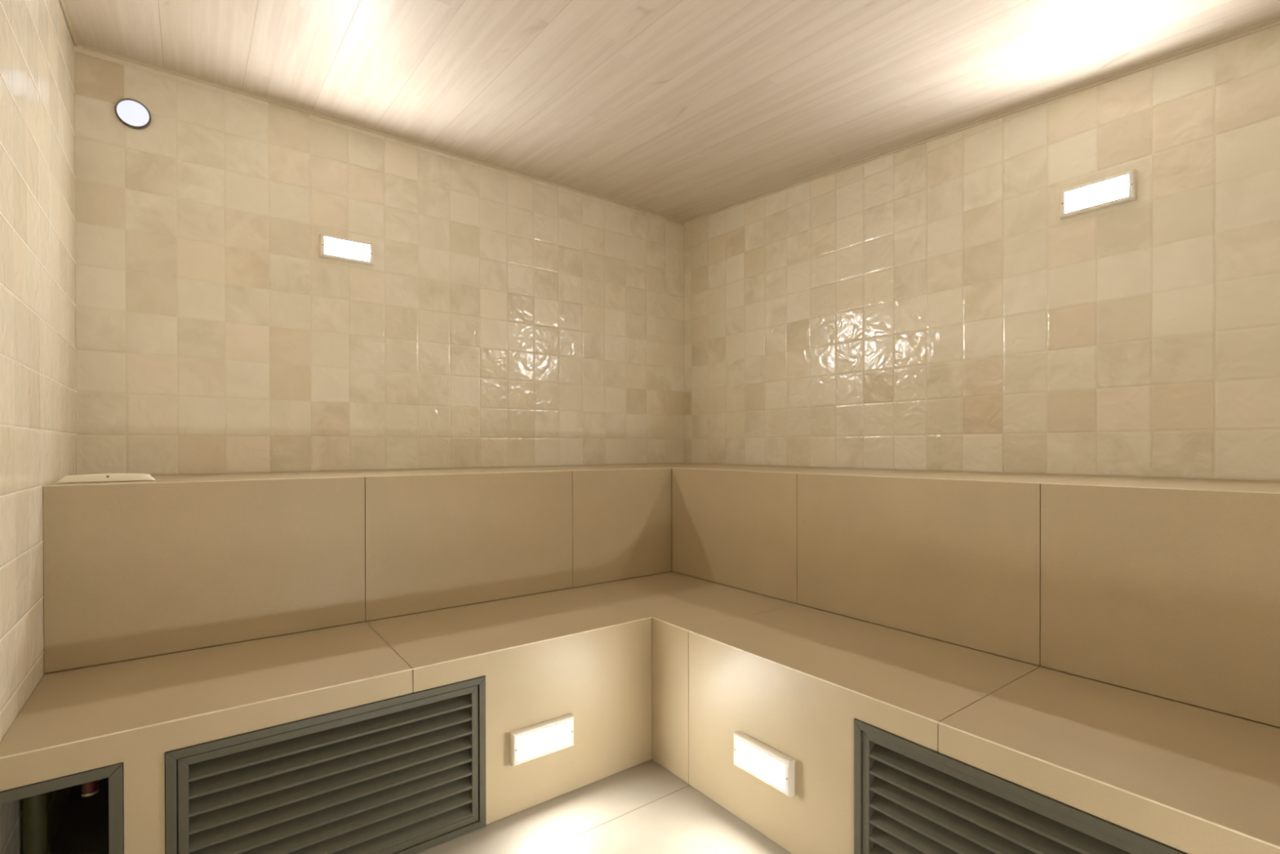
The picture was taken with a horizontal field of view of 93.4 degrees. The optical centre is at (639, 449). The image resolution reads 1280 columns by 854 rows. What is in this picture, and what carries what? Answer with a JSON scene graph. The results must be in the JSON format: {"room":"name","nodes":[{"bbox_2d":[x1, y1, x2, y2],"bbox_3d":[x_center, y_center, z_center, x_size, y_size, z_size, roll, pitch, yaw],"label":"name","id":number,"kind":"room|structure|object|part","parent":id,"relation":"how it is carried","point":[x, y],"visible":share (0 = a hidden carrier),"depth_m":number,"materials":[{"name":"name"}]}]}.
{"room":"spa","nodes":[
{"label":"spa","id":0,"kind":"room"},
{"bbox_2d":[0,0,77,853],"bbox_3d":[-0.916,-0.193,0.656,0.120,2.367,2.950,0,0,-37],"label":"wall","id":1,"kind":"structure","parent":0,"point":[38,335],"depth_m":1.33,"materials":[{"name":"tile"}]},
{"bbox_2d":[59,0,83,46],"bbox_3d":[-0.861,-1.135,0.694,0.020,0.244,2.950,0,0,-37],"label":"trim","id":2,"kind":"structure","parent":1,"relation":"attached to","point":[66,5],"depth_m":1.75,"materials":[{"name":"beige wood"}]},
{"bbox_2d":[74,44,684,475],"bbox_3d":[-0.787,-0.202,2.668,2.734,2.367,0.120,0,0,-37],"label":"wall","id":3,"kind":"structure","parent":0,"point":[499,317],"depth_m":2.32,"materials":[{"name":"tile"}]},
{"bbox_2d":[114,98,151,129],"bbox_3d":[-1.637,-1.084,1.948,0.091,0.091,0.014,0,0,-37],"label":"round light","id":4,"kind":"object","parent":3,"relation":"attached to","point":[131,113],"visible":1,"depth_m":1.94,"materials":[{"name":"silver metal"}]},
{"bbox_2d":[319,233,373,266],"bbox_3d":[-1.128,-0.768,2.322,0.188,0.086,0.022,0,0,-37],"label":"wall light","id":5,"kind":"object","parent":3,"relation":"attached to","point":[332,247],"visible":1,"depth_m":2.31,"materials":[{"name":"white plastic"}]},
{"bbox_2d":[324,237,369,261],"bbox_3d":[-1.129,-0.768,2.324,0.158,0.060,0.016,0,0,-37],"label":"diffuser","id":6,"kind":"object","parent":5,"relation":"attached to","point":[342,249],"depth_m":2.31,"materials":[{"name":"white plastic"}]},
{"bbox_2d":[83,43,684,222],"bbox_3d":[-0.747,-1.261,2.607,2.454,0.011,0.020,0,0,-37],"label":"trim","id":7,"kind":"structure","parent":3,"relation":"attached to","point":[86,46],"depth_m":2.31,"materials":[{"name":"beige wood"}]},
{"bbox_2d":[48,751,791,853],"bbox_3d":[0.134,1.045,1.443,2.734,0.120,3.190,0,0,-37],"label":"floor","id":8,"kind":"structure","parent":0,"point":[645,807],"depth_m":1.58,"materials":[{"name":"tile"}]},
{"bbox_2d":[22,792,48,853],"bbox_3d":[-1.239,0.778,1.235,0.036,0.420,0.036,0,0,-37],"label":"pipe","id":9,"kind":"object","parent":8,"relation":"on","point":[34,807],"visible":0.49,"depth_m":1.22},
{"bbox_2d":[0,462,1279,853],"bbox_3d":[0.132,0.534,1.441,2.492,0.901,2.946,0,0,-37],"label":"bench","id":10,"kind":"object","parent":8,"relation":"on","point":[1105,647],"visible":0.98,"depth_m":1.56,"materials":[{"name":"beige ceramic"}]},
{"bbox_2d":[0,761,124,853],"bbox_3d":[-1.061,0.791,1.106,0.174,0.391,0.033,0,0,-37],"label":"frame","id":11,"kind":"object","parent":10,"relation":"attached to","point":[114,772],"visible":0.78,"depth_m":1.13,"materials":[{"name":"grey metal"}]},
{"bbox_2d":[81,778,102,796],"bbox_3d":[-1.131,0.637,1.241,0.027,0.142,0.029,0,0,15],"label":"valve","id":12,"kind":"object","parent":10,"relation":"attached to","point":[88,788],"visible":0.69,"depth_m":1.23,"materials":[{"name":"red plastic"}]},
{"bbox_3d":[-1.131,0.690,1.241,0.026,0.028,0.026,0,0,-37],"label":"handle","id":13,"kind":"part","parent":12,"relation":"part of","materials":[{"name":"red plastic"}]},
{"bbox_2d":[56,473,155,483],"bbox_3d":[-1.423,0.075,1.614,0.196,0.020,0.092,0,0,-40],"label":"plastic cover","id":14,"kind":"object","parent":10,"relation":"on","point":[98,477],"visible":1,"depth_m":1.58,"materials":[{"name":"plastic"}]},
{"bbox_2d":[165,675,485,853],"bbox_3d":[-0.683,0.789,1.402,0.658,0.391,0.056,0,0,-37],"label":"louvered vent","id":15,"kind":"object","parent":10,"relation":"attached to","point":[404,774],"visible":0.97,"depth_m":1.39,"materials":[{"name":"grey metal"}]},
{"bbox_3d":[-0.699,0.789,1.423,0.634,0.383,0.002,0,0,-37],"label":"plate","id":16,"kind":"part","parent":15,"relation":"part of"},
{"bbox_2d":[510,713,573,765],"bbox_3d":[-0.268,0.801,1.668,0.188,0.086,0.022,0,0,-37],"label":"wall light","id":17,"kind":"object","parent":10,"relation":"attached to","point":[534,741],"visible":1,"depth_m":1.66,"materials":[{"name":"white plastic"}]},
{"bbox_2d":[518,721,568,759],"bbox_3d":[-0.269,0.801,1.669,0.158,0.060,0.016,0,0,-37],"label":"diffuser","id":18,"kind":"object","parent":17,"relation":"attached to","point":[536,740],"depth_m":1.66,"materials":[{"name":"white plastic"}]},
{"bbox_3d":[0.077,0.309,1.064,1.955,0.447,2.410,0,0,-37],"label":"backrest","id":19,"kind":"part","parent":10,"relation":"part of","materials":[{"name":"beige ceramic"}]},
{"bbox_2d":[733,730,795,796],"bbox_3d":[0.310,0.792,1.527,0.022,0.086,0.188,0,0,-37],"label":"wall light","id":20,"kind":"object","parent":10,"relation":"attached to","point":[771,766],"visible":1,"depth_m":1.51,"materials":[{"name":"white plastic"}]},
{"bbox_2d":[737,739,784,788],"bbox_3d":[0.311,0.792,1.528,0.016,0.060,0.158,0,0,-37],"label":"diffuser","id":21,"kind":"object","parent":20,"relation":"attached to","point":[762,761],"depth_m":1.52,"materials":[{"name":"white plastic"}]},
{"bbox_2d":[853,718,1188,853],"bbox_3d":[0.690,0.788,1.077,0.056,0.391,0.661,0,0,-37],"label":"louvered vent","id":22,"kind":"object","parent":10,"relation":"attached to","point":[910,797],"visible":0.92,"depth_m":1.17,"materials":[{"name":"grey metal"}]},
{"bbox_2d":[70,0,1279,219],"bbox_3d":[0.129,-1.205,1.433,2.494,0.353,2.950,0,0,-37],"label":"ceiling","id":23,"kind":"structure","parent":0,"point":[683,109],"depth_m":1.85,"materials":[{"name":"brown wood"}]},
{"bbox_2d":[684,24,1279,480],"bbox_3d":[1.178,-0.204,2.220,0.120,2.367,2.950,0,0,-37],"label":"wall","id":24,"kind":"structure","parent":0,"point":[931,305],"depth_m":2.00,"materials":[{"name":"tile"}]},
{"bbox_2d":[682,17,1279,222],"bbox_3d":[1.121,-1.146,2.174,0.020,0.244,2.950,0,0,-37],"label":"trim","id":25,"kind":"structure","parent":24,"relation":"attached to","point":[1274,22],"depth_m":1.95,"materials":[{"name":"beige wood"}]},
{"bbox_2d":[1060,168,1137,219],"bbox_3d":[1.382,-0.769,1.824,0.022,0.086,0.188,0,0,-37],"label":"wall light","id":26,"kind":"object","parent":24,"relation":"attached to","point":[1119,188],"visible":1,"depth_m":1.81,"materials":[{"name":"white plastic"}]},
{"bbox_2d":[1065,175,1128,213],"bbox_3d":[1.383,-0.769,1.825,0.016,0.060,0.158,0,0,-37],"label":"diffuser","id":27,"kind":"object","parent":26,"relation":"attached to","point":[1113,190],"depth_m":1.82,"materials":[{"name":"white plastic"}]}
]}

